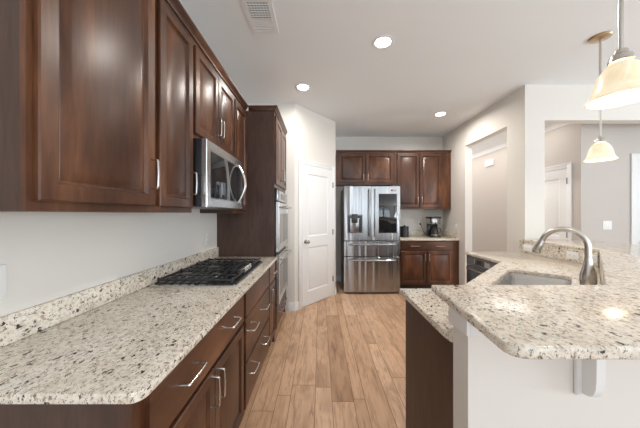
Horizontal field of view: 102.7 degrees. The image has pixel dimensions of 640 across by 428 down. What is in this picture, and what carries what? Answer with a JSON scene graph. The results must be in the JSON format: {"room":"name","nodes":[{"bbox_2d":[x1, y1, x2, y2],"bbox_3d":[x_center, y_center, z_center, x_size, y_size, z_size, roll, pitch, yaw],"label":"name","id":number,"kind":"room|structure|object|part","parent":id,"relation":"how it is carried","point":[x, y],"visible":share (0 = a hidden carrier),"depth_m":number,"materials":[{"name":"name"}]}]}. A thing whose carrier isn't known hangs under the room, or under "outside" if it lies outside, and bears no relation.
{"room":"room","nodes":[
{"label":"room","id":0,"kind":"room"},
{"bbox_2d":[0,7,233,316],"bbox_3d":[-1.165,-0.100,-0.185,0.120,2.940,7.630,0,0,0],"label":"wall","id":1,"kind":"structure","parent":0,"point":[47,256],"depth_m":1.20,"materials":[{"name":"white paint"}]},
{"bbox_2d":[0,264,5,298],"bbox_3d":[-1.101,0.235,0.862,0.008,0.118,0.072,0,0,0],"label":"outlet","id":2,"kind":"object","parent":1,"relation":"attached to","point":[2,267],"visible":1,"depth_m":0.89,"materials":[{"name":"white plastic"}]},
{"bbox_2d":[0,0,159,211],"bbox_3d":[-0.923,-0.584,0.962,0.362,1.152,0.532,0,0,0],"label":"upper cabinet","id":3,"kind":"object","parent":1,"relation":"attached to","point":[77,77],"visible":1,"depth_m":0.83,"materials":[{"name":"brown wood"}]},
{"bbox_3d":[-0.761,-0.185,1.185,0.038,0.144,0.010,0,0,0],"label":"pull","id":4,"kind":"part","parent":3,"relation":"part of","materials":[{"name":"silver metal"}]},
{"bbox_2d":[0,247,218,347],"bbox_3d":[-1.094,0.405,1.695,0.020,0.102,2.090,0,0,0],"label":"backsplash","id":5,"kind":"structure","parent":1,"relation":"attached to","point":[18,325],"depth_m":1.15,"materials":[{"name":"beige stone"}]},
{"bbox_2d":[113,0,197,212],"bbox_3d":[-0.923,-0.584,1.412,0.362,1.152,0.364,0,0,0],"label":"upper cabinet","id":6,"kind":"object","parent":1,"relation":"attached to","point":[173,39],"visible":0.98,"depth_m":1.37,"materials":[{"name":"brown wood"}]},
{"bbox_3d":[-0.809,-0.556,1.412,0.018,1.097,0.364,0,0,0],"label":"frame","id":7,"kind":"part","parent":6,"relation":"part of","materials":[{"name":"brown wood"}]},
{"bbox_3d":[-0.790,-0.551,1.415,0.020,1.027,0.326,0,0,0],"label":"door","id":8,"kind":"part","parent":6,"relation":"part of","materials":[{"name":"brown wood"}]},
{"bbox_3d":[-0.783,-1.133,1.412,0.034,0.055,0.364,0,0,0],"label":"crown molding","id":9,"kind":"part","parent":6,"relation":"part of","materials":[{"name":"brown wood"}]},
{"bbox_3d":[-0.761,-0.185,1.552,0.038,0.144,0.010,0,0,0],"label":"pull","id":10,"kind":"part","parent":6,"relation":"part of","materials":[{"name":"silver metal"}]},
{"bbox_2d":[205,233,208,245],"bbox_3d":[-1.101,0.245,2.500,0.008,0.118,0.072,0,0,0],"label":"outlet","id":11,"kind":"object","parent":1,"relation":"attached to","point":[206,234],"visible":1,"depth_m":2.48,"materials":[{"name":"white plastic"}]},
{"bbox_2d":[192,28,236,156],"bbox_3d":[-0.923,-0.821,1.973,0.362,0.678,0.754,0,0,0],"label":"upper cabinet","id":12,"kind":"object","parent":1,"relation":"attached to","point":[213,88],"visible":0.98,"depth_m":1.84,"materials":[{"name":"brown wood"}]},
{"bbox_3d":[-0.790,-0.788,1.791,0.020,0.553,0.358,0,0,0],"label":"door","id":13,"kind":"part","parent":12,"relation":"part of","materials":[{"name":"brown wood"}]},
{"bbox_3d":[-0.783,-1.133,1.973,0.034,0.055,0.754,0,0,0],"label":"crown molding","id":14,"kind":"part","parent":12,"relation":"part of","materials":[{"name":"brown wood"}]},
{"bbox_2d":[192,138,246,208],"bbox_3d":[-0.871,-0.259,1.974,0.467,0.434,0.740,0,0,0],"label":"microwave oven","id":15,"kind":"object","parent":12,"relation":"attached to","point":[220,174],"visible":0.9,"depth_m":1.75,"materials":[{"name":"silver metal"}]},
{"bbox_3d":[-0.678,-0.259,2.219,0.081,0.332,0.026,0,0,0],"label":"handle","id":16,"kind":"part","parent":15,"relation":"part of","materials":[{"name":"silver metal"}]},
{"bbox_3d":[-0.790,-0.788,2.156,0.020,0.553,0.360,0,0,0],"label":"door","id":17,"kind":"part","parent":12,"relation":"part of","materials":[{"name":"brown wood"}]},
{"bbox_2d":[200,89,247,212],"bbox_3d":[-0.923,-0.584,2.545,0.362,1.152,0.386,0,0,0],"label":"upper cabinet","id":18,"kind":"object","parent":1,"relation":"attached to","point":[240,105],"visible":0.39,"depth_m":2.52,"materials":[{"name":"brown wood"}]},
{"bbox_3d":[-0.809,-0.556,2.545,0.018,1.097,0.386,0,0,0],"label":"frame","id":19,"kind":"part","parent":18,"relation":"part of","materials":[{"name":"brown wood"}]},
{"bbox_3d":[-0.790,-0.551,2.546,0.020,1.027,0.356,0,0,0],"label":"door","id":20,"kind":"part","parent":18,"relation":"part of","materials":[{"name":"brown wood"}]},
{"bbox_3d":[-0.783,-1.133,2.545,0.034,0.055,0.386,0,0,0],"label":"crown molding","id":21,"kind":"part","parent":18,"relation":"part of","materials":[{"name":"brown wood"}]},
{"bbox_2d":[246,103,335,310],"bbox_3d":[-0.283,-0.100,4.229,0.711,2.940,2.164,0,0,43],"label":"wall","id":22,"kind":"structure","parent":0,"point":[311,136],"depth_m":3.66,"materials":[{"name":"white paint"}]},
{"bbox_2d":[288,301,298,310],"bbox_3d":[-0.374,1.310,3.648,0.142,0.120,0.068,0,0,0],"label":"baseboard","id":23,"kind":"structure","parent":22,"relation":"attached to","point":[291,306],"depth_m":3.62,"materials":[{"name":"white paint"}]},
{"bbox_2d":[298,158,334,308],"bbox_3d":[-0.027,0.285,4.007,0.022,2.170,0.865,0,0,40],"label":"trim","id":24,"kind":"structure","parent":22,"relation":"attached to","point":[300,161],"depth_m":3.71,"materials":[{"name":"white paint"}]},
{"bbox_2d":[302,164,333,306],"bbox_3d":[0.002,0.316,3.990,0.086,2.084,0.738,0,0,40],"label":"door","id":25,"kind":"structure","parent":22,"relation":"in","point":[317,183],"depth_m":3.97,"materials":[{"name":"white paint"}]},
{"bbox_2d":[239,282,405,427],"bbox_3d":[2.613,1.370,2.600,7.823,0.001,13.197,0,0,0],"label":"floor","id":26,"kind":"structure","parent":0,"point":[304,406],"depth_m":2.26,"materials":[{"name":"brown wood"}]},
{"bbox_2d":[0,295,243,427],"bbox_3d":[-0.770,0.928,1.145,0.667,0.883,0.940,0,0,0],"label":"base cabinet","id":27,"kind":"object","parent":26,"relation":"on","point":[205,389],"visible":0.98,"depth_m":0.92,"materials":[{"name":"brown wood"}]},
{"bbox_3d":[-0.504,0.878,1.145,0.019,0.783,0.940,0,0,0],"label":"frame","id":28,"kind":"part","parent":27,"relation":"part of","materials":[{"name":"brown wood"}]},
{"bbox_2d":[0,247,276,403],"bbox_3d":[-0.780,0.420,1.695,0.648,0.132,2.090,0,0,0],"label":"countertop","id":29,"kind":"structure","parent":27,"relation":"on","point":[116,341],"depth_m":0.92,"materials":[{"name":"beige stone"}]},
{"bbox_2d":[149,258,263,286],"bbox_3d":[-0.796,0.430,1.998,0.543,0.050,0.813,0,0,0],"label":"gas cooktop","id":30,"kind":"object","parent":29,"relation":"in","point":[215,272],"visible":1,"depth_m":1.78,"materials":[{"name":"black metal"}]},
{"bbox_3d":[-0.485,0.975,0.940,0.020,0.560,0.436,0,0,0],"label":"door","id":31,"kind":"part","parent":27,"relation":"part of","materials":[{"name":"brown wood"}]},
{"bbox_3d":[-0.456,0.585,0.940,0.038,0.010,0.144,0,0,0],"label":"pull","id":32,"kind":"part","parent":27,"relation":"part of","materials":[{"name":"silver metal"}]},
{"bbox_3d":[-0.485,0.589,1.161,0.020,0.173,0.878,0,0,0],"label":"drawer","id":33,"kind":"part","parent":27,"relation":"part of","materials":[{"name":"brown wood"}]},
{"bbox_3d":[-0.456,0.785,1.130,0.038,0.144,0.010,0,0,0],"label":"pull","id":34,"kind":"part","parent":27,"relation":"part of","materials":[{"name":"silver metal"}]},
{"bbox_3d":[-0.456,0.785,1.192,0.038,0.144,0.010,0,0,0],"label":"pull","id":35,"kind":"part","parent":27,"relation":"part of","materials":[{"name":"silver metal"}]},
{"bbox_3d":[-0.485,0.975,1.382,0.020,0.560,0.436,0,0,0],"label":"door","id":36,"kind":"part","parent":27,"relation":"part of","materials":[{"name":"brown wood"}]},
{"bbox_3d":[-0.456,0.585,1.380,0.038,0.010,0.144,0,0,0],"label":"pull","id":37,"kind":"part","parent":27,"relation":"part of","materials":[{"name":"silver metal"}]},
{"bbox_2d":[217,105,287,341],"bbox_3d":[-0.768,0.105,3.165,0.672,2.530,0.870,0,0,0],"label":"tall cabinet","id":38,"kind":"object","parent":26,"relation":"on","point":[251,233],"visible":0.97,"depth_m":2.74,"materials":[{"name":"brown wood"}]},
{"bbox_3d":[-0.628,-1.133,3.165,0.274,0.055,0.870,0,0,0],"label":"crown","id":39,"kind":"part","parent":38,"relation":"part of","materials":[{"name":"brown wood"}]},
{"bbox_3d":[-0.480,-0.698,2.970,0.020,0.735,0.396,0,0,0],"label":"door","id":40,"kind":"part","parent":38,"relation":"part of","materials":[{"name":"brown wood"}]},
{"bbox_3d":[-0.480,1.130,3.171,0.020,0.240,0.798,0,0,0],"label":"drawer","id":41,"kind":"part","parent":38,"relation":"part of","materials":[{"name":"brown wood"}]},
{"bbox_3d":[-0.473,-1.133,3.165,0.034,0.055,0.870,0,0,0],"label":"crown molding","id":42,"kind":"part","parent":38,"relation":"part of","materials":[{"name":"brown wood"}]},
{"bbox_2d":[275,189,291,305],"bbox_3d":[-0.717,0.360,3.171,0.667,1.270,0.788,0,0,0],"label":"double wall oven","id":43,"kind":"object","parent":38,"relation":"in","point":[281,207],"visible":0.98,"depth_m":2.96,"materials":[{"name":"silver metal"}]},
{"bbox_3d":[-0.483,0.362,3.171,0.012,1.265,0.788,0,0,0],"label":"trim frame","id":44,"kind":"part","parent":43,"relation":"part of","materials":[{"name":"silver metal"}]},
{"bbox_3d":[-0.467,-0.206,3.171,0.020,0.122,0.778,0,0,0],"label":"control panel","id":45,"kind":"part","parent":43,"relation":"part of","materials":[{"name":"silver metal"}]},
{"bbox_3d":[-0.461,0.140,3.171,0.032,0.540,0.778,0,0,0],"label":"oven door","id":46,"kind":"part","parent":43,"relation":"part of","materials":[{"name":"silver metal"}]},
{"bbox_3d":[-0.461,0.718,3.171,0.032,0.535,0.778,0,0,0],"label":"oven door","id":47,"kind":"part","parent":43,"relation":"part of","materials":[{"name":"silver metal"}]},
{"bbox_3d":[-0.414,0.500,3.171,0.062,0.021,0.710,0,0,0],"label":"handle","id":48,"kind":"part","parent":43,"relation":"part of","materials":[{"name":"silver metal"}]},
{"bbox_3d":[-0.480,-0.698,3.372,0.020,0.735,0.396,0,0,0],"label":"door","id":49,"kind":"part","parent":38,"relation":"part of","materials":[{"name":"brown wood"}]},
{"bbox_2d":[242,268,269,409],"bbox_3d":[-0.770,0.928,2.009,0.667,0.883,0.783,0,0,0],"label":"base cabinet","id":50,"kind":"object","parent":26,"relation":"on","point":[256,299],"visible":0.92,"depth_m":1.87,"materials":[{"name":"brown wood"}]},
{"bbox_3d":[-0.456,1.085,1.810,0.038,0.010,0.144,0,0,0],"label":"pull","id":51,"kind":"part","parent":50,"relation":"part of","materials":[{"name":"silver metal"}]},
{"bbox_3d":[-0.485,0.820,2.013,0.020,0.270,0.746,0,0,0],"label":"drawer","id":52,"kind":"part","parent":50,"relation":"part of","materials":[{"name":"brown wood"}]},
{"bbox_3d":[-0.485,1.113,2.013,0.020,0.285,0.746,0,0,0],"label":"drawer","id":53,"kind":"part","parent":50,"relation":"part of","materials":[{"name":"brown wood"}]},
{"bbox_3d":[-0.485,0.586,2.013,0.020,0.168,0.746,0,0,0],"label":"drawer","id":54,"kind":"part","parent":50,"relation":"part of","materials":[{"name":"brown wood"}]},
{"bbox_2d":[268,262,276,346],"bbox_3d":[-0.770,0.928,2.571,0.667,0.883,0.338,0,0,0],"label":"base cabinet","id":55,"kind":"object","parent":26,"relation":"on","point":[272,270],"visible":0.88,"depth_m":2.52,"materials":[{"name":"brown wood"}]},
{"bbox_3d":[-0.485,0.975,2.571,0.020,0.560,0.306,0,0,0],"label":"door","id":56,"kind":"part","parent":55,"relation":"part of","materials":[{"name":"brown wood"}]},
{"bbox_3d":[-0.485,0.589,2.571,0.020,0.173,0.306,0,0,0],"label":"drawer","id":57,"kind":"part","parent":55,"relation":"part of","materials":[{"name":"brown wood"}]},
{"bbox_2d":[341,186,399,291],"bbox_3d":[0.892,0.442,4.734,0.960,1.857,0.873,0,0,0],"label":"refrigerator","id":58,"kind":"object","parent":26,"relation":"on","point":[370,215],"visible":1,"depth_m":4.37,"materials":[{"name":"grey metal"}]},
{"bbox_3d":[0.588,0.190,4.361,0.150,0.240,0.004,0,0,0],"label":"dispenser panel","id":59,"kind":"part","parent":58,"relation":"part of","materials":[{"name":"silver metal"}]},
{"bbox_3d":[0.588,0.075,4.346,0.100,0.150,0.025,0,0,0],"label":"dispenser spout","id":60,"kind":"part","parent":58,"relation":"part of","materials":[{"name":"grey plastic"}]},
{"bbox_3d":[0.598,0.168,4.370,0.260,0.315,0.011,0,0,0],"label":"dispenser frame","id":61,"kind":"part","parent":58,"relation":"part of","materials":[{"name":"grey metal"}]},
{"bbox_3d":[0.648,-0.010,4.406,0.471,0.930,0.072,0,0,0],"label":"door","id":62,"kind":"part","parent":58,"relation":"part of","materials":[{"name":"silver metal"}]},
{"bbox_3d":[0.847,-0.020,4.343,0.024,0.823,0.081,0,0,0],"label":"handle","id":63,"kind":"part","parent":58,"relation":"part of","materials":[{"name":"silver metal"}]},
{"bbox_3d":[0.892,1.038,4.406,0.960,0.605,0.072,0,0,0],"label":"drawer","id":64,"kind":"part","parent":58,"relation":"part of","materials":[{"name":"silver metal"}]},
{"bbox_3d":[0.892,0.595,4.406,0.960,0.260,0.072,0,0,0],"label":"drawer","id":65,"kind":"part","parent":58,"relation":"part of","materials":[{"name":"silver metal"}]},
{"bbox_3d":[0.892,0.785,4.345,0.806,0.025,0.095,0,0,0],"label":"handle","id":66,"kind":"part","parent":58,"relation":"part of","materials":[{"name":"silver metal"}]},
{"bbox_3d":[0.892,0.520,4.345,0.806,0.025,0.095,0,0,0],"label":"handle","id":67,"kind":"part","parent":58,"relation":"part of","materials":[{"name":"silver metal"}]},
{"bbox_3d":[0.926,-0.020,4.343,0.024,0.823,0.081,0,0,0],"label":"handle","id":68,"kind":"part","parent":58,"relation":"part of","materials":[{"name":"silver metal"}]},
{"bbox_3d":[1.131,-0.010,4.406,0.482,0.930,0.072,0,0,0],"label":"door","id":69,"kind":"part","parent":58,"relation":"part of","materials":[{"name":"silver metal"}]},
{"bbox_3d":[1.157,-0.010,4.369,0.310,0.670,0.006,0,0,0],"label":"glass panel","id":70,"kind":"part","parent":58,"relation":"part of","materials":[{"name":"black glass"}]},
{"bbox_2d":[399,241,458,287],"bbox_3d":[1.954,0.922,4.861,1.059,0.895,0.677,0,0,0],"label":"base cabinet","id":71,"kind":"object","parent":26,"relation":"on","point":[423,264],"visible":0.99,"depth_m":4.56,"materials":[{"name":"brown wood"}]},
{"bbox_3d":[1.670,0.958,4.570,0.450,0.585,0.020,0,0,0],"label":"door","id":72,"kind":"part","parent":71,"relation":"part of","materials":[{"name":"brown wood"}]},
{"bbox_3d":[1.903,0.570,4.570,0.915,0.150,0.020,0,0,0],"label":"drawer","id":73,"kind":"part","parent":71,"relation":"part of","materials":[{"name":"brown wood"}]},
{"bbox_2d":[400,231,459,240],"bbox_3d":[1.952,0.408,4.875,1.073,0.132,0.649,0,0,0],"label":"countertop","id":74,"kind":"structure","parent":71,"relation":"on","point":[413,235],"depth_m":4.80,"materials":[{"name":"beige stone"}]},
{"bbox_2d":[400,225,408,236],"bbox_3d":[1.630,0.329,4.950,0.168,0.230,0.168,0,0,0],"label":"canister","id":75,"kind":"object","parent":74,"relation":"on","point":[404,230],"visible":0.93,"depth_m":4.88,"materials":[{"name":"grey metal"}]},
{"bbox_2d":[426,217,440,236],"bbox_3d":[2.194,0.248,4.938,0.238,0.390,0.225,0,0,0],"label":"coffee maker","id":76,"kind":"object","parent":74,"relation":"on","point":[432,223],"visible":1,"depth_m":4.86,"materials":[{"name":"black plastic"}]},
{"bbox_3d":[2.190,0.301,5.005,0.190,0.215,0.080,0,0,0],"label":"water tank","id":77,"kind":"part","parent":76,"relation":"part of","materials":[{"name":"black glass"}]},
{"bbox_3d":[2.135,0.958,4.570,0.450,0.585,0.020,0,0,0],"label":"door","id":78,"kind":"part","parent":71,"relation":"part of","materials":[{"name":"brown wood"}]},
{"bbox_2d":[406,300,452,427],"bbox_3d":[0.689,0.928,1.272,0.342,0.883,0.629,0,0,0],"label":"base cabinet","id":79,"kind":"object","parent":26,"relation":"on","point":[429,355],"visible":0.34,"depth_m":1.25,"materials":[{"name":"brown wood"}]},
{"bbox_2d":[466,255,497,282],"bbox_3d":[2.060,0.930,2.798,0.659,0.880,0.600,0,0,0],"label":"dishwasher","id":80,"kind":"object","parent":26,"relation":"on","point":[476,266],"visible":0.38,"depth_m":2.90,"materials":[{"name":"black"}]},
{"bbox_3d":[1.792,0.932,2.798,0.040,0.655,0.600,0,0,0],"label":"door","id":81,"kind":"part","parent":80,"relation":"part of","materials":[{"name":"silver metal"}]},
{"bbox_3d":[1.792,0.546,2.798,0.040,0.108,0.600,0,0,0],"label":"control panel","id":82,"kind":"part","parent":80,"relation":"part of","materials":[{"name":"grey"}]},
{"bbox_3d":[1.362,0.929,2.002,0.912,0.883,0.856,0,0,0],"label":"base cabinet","id":83,"kind":"object","parent":26,"relation":"on","visible":0},
{"bbox_2d":[399,241,603,341],"bbox_3d":[1.529,0.410,1.973,1.104,0.152,2.907,0,0,39],"label":"countertop","id":84,"kind":"structure","parent":83,"relation":"on","point":[426,302],"depth_m":2.03,"materials":[{"name":"beige stone"}]},
{"bbox_2d":[524,244,531,251],"bbox_3d":[2.413,0.396,2.975,0.008,0.072,0.118,0,0,0],"label":"outlet","id":85,"kind":"object","parent":84,"relation":"attached to","point":[526,247],"visible":0.98,"depth_m":2.97,"materials":[{"name":"white plastic"}]},
{"bbox_2d":[496,273,571,284],"bbox_3d":[1.448,0.580,1.738,0.410,0.186,0.785,0,0,45],"label":"sink","id":86,"kind":"object","parent":84,"relation":"in","point":[510,278],"visible":0.07,"depth_m":2.01,"materials":[{"name":"silver metal"}]},
{"bbox_2d":[532,227,597,284],"bbox_3d":[1.566,0.268,1.651,0.301,0.375,0.117,0,0,32],"label":"faucet","id":87,"kind":"object","parent":84,"relation":"on","point":[587,276],"visible":0.89,"depth_m":1.57,"materials":[{"name":"silver metal"}]},
{"bbox_3d":[1.575,0.188,1.650,0.033,0.214,0.245,0,0,-45],"label":"spout","id":88,"kind":"part","parent":87,"relation":"part of","materials":[{"name":"silver metal"}]},
{"bbox_2d":[566,251,578,259],"bbox_3d":[2.413,0.396,2.450,0.008,0.072,0.118,0,0,0],"label":"outlet","id":89,"kind":"object","parent":84,"relation":"attached to","point":[569,254],"visible":1,"depth_m":2.44,"materials":[{"name":"white plastic"}]},
{"bbox_2d":[583,253,596,262],"bbox_3d":[2.413,0.396,2.288,0.008,0.072,0.118,0,0,0],"label":"outlet","id":90,"kind":"object","parent":84,"relation":"attached to","point":[594,257],"visible":0.43,"depth_m":2.25,"materials":[{"name":"white plastic"}]},
{"bbox_2d":[336,137,442,275],"bbox_3d":[1.377,-0.100,5.260,2.465,2.940,0.120,0,0,0],"label":"wall","id":91,"kind":"structure","parent":0,"point":[410,218],"depth_m":5.20,"materials":[{"name":"white paint"}]},
{"bbox_2d":[336,276,340,281],"bbox_3d":[0.855,1.310,5.192,1.140,0.120,0.016,0,0,0],"label":"baseboard","id":92,"kind":"structure","parent":91,"relation":"attached to","point":[338,278],"depth_m":5.18,"materials":[{"name":"white paint"}]},
{"bbox_2d":[336,150,394,186],"bbox_3d":[0.863,-0.883,5.000,1.115,0.649,0.397,0,0,0],"label":"upper cabinet","id":93,"kind":"object","parent":91,"relation":"attached to","point":[353,167],"visible":0.99,"depth_m":4.84,"materials":[{"name":"brown wood"}]},
{"bbox_3d":[0.600,-0.867,4.850,0.510,0.547,0.020,0,0,0],"label":"door","id":94,"kind":"part","parent":93,"relation":"part of","materials":[{"name":"brown wood"}]},
{"bbox_3d":[0.863,-1.184,4.846,1.115,0.047,0.027,0,0,0],"label":"crown molding","id":95,"kind":"part","parent":93,"relation":"part of","materials":[{"name":"brown wood"}]},
{"bbox_3d":[1.127,-0.867,4.850,0.515,0.547,0.020,0,0,0],"label":"door","id":96,"kind":"part","parent":93,"relation":"part of","materials":[{"name":"brown wood"}]},
{"bbox_2d":[393,150,450,209],"bbox_3d":[1.952,-0.649,5.000,1.059,1.116,0.397,0,0,0],"label":"upper cabinet","id":97,"kind":"object","parent":91,"relation":"attached to","point":[423,177],"visible":0.98,"depth_m":4.84,"materials":[{"name":"brown wood"}]},
{"bbox_3d":[1.667,-0.633,4.850,0.415,1.014,0.020,0,0,0],"label":"door","id":98,"kind":"part","parent":97,"relation":"part of","materials":[{"name":"brown wood"}]},
{"bbox_3d":[1.952,-1.184,4.846,1.059,0.047,0.027,0,0,0],"label":"crown molding","id":99,"kind":"part","parent":97,"relation":"part of","materials":[{"name":"brown wood"}]},
{"bbox_3d":[2.095,-0.633,4.850,0.410,1.014,0.020,0,0,0],"label":"door","id":100,"kind":"part","parent":97,"relation":"part of","materials":[{"name":"brown wood"}]},
{"bbox_2d":[409,231,459,238],"bbox_3d":[1.952,0.393,4.880,1.073,0.102,0.639,0,0,0],"label":"backsplash","id":101,"kind":"structure","parent":91,"relation":"attached to","point":[411,233],"depth_m":5.18,"materials":[{"name":"beige stone"}]},
{"bbox_2d":[179,0,639,136],"bbox_3d":[2.550,-1.620,0.675,7.700,0.100,9.350,0,0,0],"label":"ceiling","id":102,"kind":"structure","parent":0,"point":[458,58],"depth_m":2.49,"materials":[{"name":"white paint"}]},
{"bbox_2d":[241,0,278,33],"bbox_3d":[-0.468,-1.564,2.038,0.225,0.011,0.357,0,0,0],"label":"ceiling vent","id":103,"kind":"object","parent":102,"relation":"in","point":[260,14],"visible":1,"depth_m":2.02,"materials":[{"name":"white metal"}]},
{"bbox_2d":[295,83,310,90],"bbox_3d":[-0.210,-1.566,3.170,0.194,0.006,0.194,0,0,0],"label":"recessed light","id":104,"kind":"object","parent":102,"relation":"in","point":[302,86],"visible":1,"depth_m":3.17,"materials":[{"name":"white paint"}]},
{"bbox_2d":[372,35,393,48],"bbox_3d":[0.576,-1.566,2.340,0.194,0.006,0.194,0,0,0],"label":"recessed light","id":105,"kind":"object","parent":102,"relation":"in","point":[383,41],"visible":1,"depth_m":2.33,"materials":[{"name":"white paint"}]},
{"bbox_2d":[434,112,446,116],"bbox_3d":[1.890,-1.566,4.020,0.194,0.006,0.194,0,0,0],"label":"recessed light","id":106,"kind":"object","parent":102,"relation":"in","point":[438,114],"visible":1,"depth_m":4.03,"materials":[{"name":"white paint"}]},
{"bbox_2d":[583,31,617,161],"bbox_3d":[2.485,-1.024,2.270,0.212,1.092,0.212,0,0,0],"label":"pendant light","id":107,"kind":"object","parent":102,"relation":"hanging from","point":[601,150],"visible":0.99,"depth_m":2.25,"materials":[{"name":"beige glass"}]},
{"bbox_3d":[2.485,-0.553,2.270,0.212,0.150,0.212,0,0,0],"label":"lamp shade","id":108,"kind":"part","parent":107,"relation":"part of","materials":[{"name":"white glass"}]},
{"bbox_3d":[2.485,-1.113,2.270,0.017,0.853,0.017,0,0,0],"label":"rod","id":109,"kind":"part","parent":107,"relation":"part of","materials":[{"name":"silver metal"}]},
{"bbox_2d":[584,0,639,109],"bbox_3d":[1.257,-1.024,1.070,0.212,1.092,0.212,0,0,0],"label":"pendant light","id":110,"kind":"object","parent":102,"relation":"hanging from","point":[618,85],"visible":1,"depth_m":1.06,"materials":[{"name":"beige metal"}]},
{"bbox_3d":[1.257,-0.553,1.070,0.212,0.150,0.212,0,0,0],"label":"lamp shade","id":111,"kind":"part","parent":110,"relation":"part of","materials":[{"name":"white glass"}]},
{"bbox_3d":[1.257,-1.113,1.070,0.017,0.853,0.017,0,0,0],"label":"rod","id":112,"kind":"part","parent":110,"relation":"part of","materials":[{"name":"silver metal"}]},
{"bbox_2d":[443,85,534,284],"bbox_3d":[2.550,-0.100,4.155,0.120,2.940,2.090,0,0,0],"label":"wall","id":113,"kind":"structure","parent":0,"point":[515,113],"depth_m":3.40,"materials":[{"name":"white paint"}]},
{"bbox_2d":[472,124,550,154],"bbox_3d":[4.510,-1.420,6.215,3.780,0.100,5.970,0,0,0],"label":"ceiling","id":114,"kind":"structure","parent":0,"point":[500,138],"depth_m":4.91,"materials":[{"name":"white paint"}]},
{"bbox_2d":[472,124,589,251],"bbox_3d":[3.660,0.000,6.365,0.120,2.740,5.670,0,0,0],"label":"wall","id":115,"kind":"structure","parent":0,"point":[570,143],"depth_m":5.00,"materials":[{"name":"grey paint"}]},
{"bbox_2d":[485,159,493,166],"bbox_3d":[3.587,-1.080,5.420,0.026,0.130,0.260,0,0,0],"label":"door chime","id":116,"kind":"object","parent":115,"relation":"attached to","point":[490,162],"visible":1,"depth_m":5.40,"materials":[{"name":"white plastic"}]},
{"bbox_2d":[472,124,567,158],"bbox_3d":[3.567,-1.334,6.365,0.064,0.070,5.670,0,0,0],"label":"trim","id":117,"kind":"structure","parent":115,"relation":"attached to","point":[552,126],"depth_m":5.05,"materials":[{"name":"white paint"}]},
{"bbox_2d":[545,169,567,239],"bbox_3d":[3.559,0.348,4.104,0.080,2.020,0.793,0,0,0],"label":"door","id":118,"kind":"structure","parent":115,"relation":"in","point":[556,182],"depth_m":3.89,"materials":[{"name":"white paint"}]},
{"bbox_2d":[545,163,571,239],"bbox_3d":[3.589,0.318,4.110,0.022,2.105,0.920,0,0,0],"label":"trim","id":119,"kind":"structure","parent":115,"relation":"attached to","point":[568,166],"depth_m":3.69,"materials":[{"name":"white paint"}]},
{"bbox_2d":[431,239,639,358],"bbox_3d":[1.846,0.318,1.669,1.178,0.030,3.486,0,0,44],"label":"bar","id":120,"kind":"object","parent":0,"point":[524,321],"visible":0.94,"depth_m":0.80,"materials":[{"name":"beige stone"}]},
{"bbox_2d":[453,325,639,427],"bbox_3d":[0.893,0.852,0.889,0.813,1.036,0.094,0,0,0],"label":"wall","id":121,"kind":"structure","parent":0,"point":[493,388],"depth_m":0.84,"materials":[{"name":"white paint"}]},
{"bbox_2d":[449,306,483,335],"bbox_3d":[0.877,0.365,0.888,0.805,0.063,0.119,0,0,0],"label":"trim","id":122,"kind":"structure","parent":121,"relation":"attached to","point":[456,319],"depth_m":0.85,"materials":[{"name":"white paint"}]},
{"bbox_2d":[519,241,603,284],"bbox_3d":[1.687,0.395,1.828,0.613,0.122,2.909,0,0,42],"label":"backsplash","id":123,"kind":"structure","parent":121,"relation":"attached to","point":[548,251],"depth_m":2.58,"materials":[{"name":"beige stone"}]},
{"bbox_2d":[574,359,605,396],"bbox_3d":[0.873,0.461,0.812,0.082,0.254,0.058,0,0,0],"label":"corbel","id":124,"kind":"object","parent":121,"relation":"attached to","point":[589,374],"visible":0.6,"depth_m":0.80,"materials":[{"name":"white paint"}]},
{"bbox_3d":[0.873,0.493,0.835,0.082,0.190,0.014,0,0,0],"label":"plate","id":125,"kind":"part","parent":124,"relation":"part of","materials":[{"name":"white paint"}]},
{"bbox_2d":[535,85,639,238],"bbox_3d":[4.505,-0.100,3.170,3.790,2.940,0.120,0,0,0],"label":"wall opening","id":126,"kind":"structure","parent":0,"point":[554,104],"depth_m":3.11,"materials":[{"name":"white paint"}]},
{"bbox_2d":[590,124,639,243],"bbox_3d":[5.060,0.000,3.590,2.680,2.740,0.120,0,0,0],"label":"wall","id":127,"kind":"structure","parent":0,"point":[609,180],"depth_m":3.53,"materials":[{"name":"grey paint"}]},
{"bbox_2d":[603,221,611,229],"bbox_3d":[3.960,0.155,3.525,0.120,0.118,0.009,0,0,0],"label":"light switch","id":128,"kind":"object","parent":127,"relation":"attached to","point":[607,225],"visible":1,"depth_m":3.52,"materials":[{"name":"white plastic"}]},
{"bbox_2d":[630,153,639,244],"bbox_3d":[4.810,0.270,3.519,1.070,2.200,0.022,0,0,0],"label":"trim","id":129,"kind":"structure","parent":127,"relation":"attached to","point":[634,157],"depth_m":3.51,"materials":[{"name":"white paint"}]},
{"bbox_2d":[637,160,639,244],"bbox_3d":[4.810,0.308,3.489,0.900,2.100,0.080,0,0,0],"label":"door","id":130,"kind":"structure","parent":127,"relation":"in","point":[638,161],"depth_m":3.52,"materials":[{"name":"white paint"}]}
]}

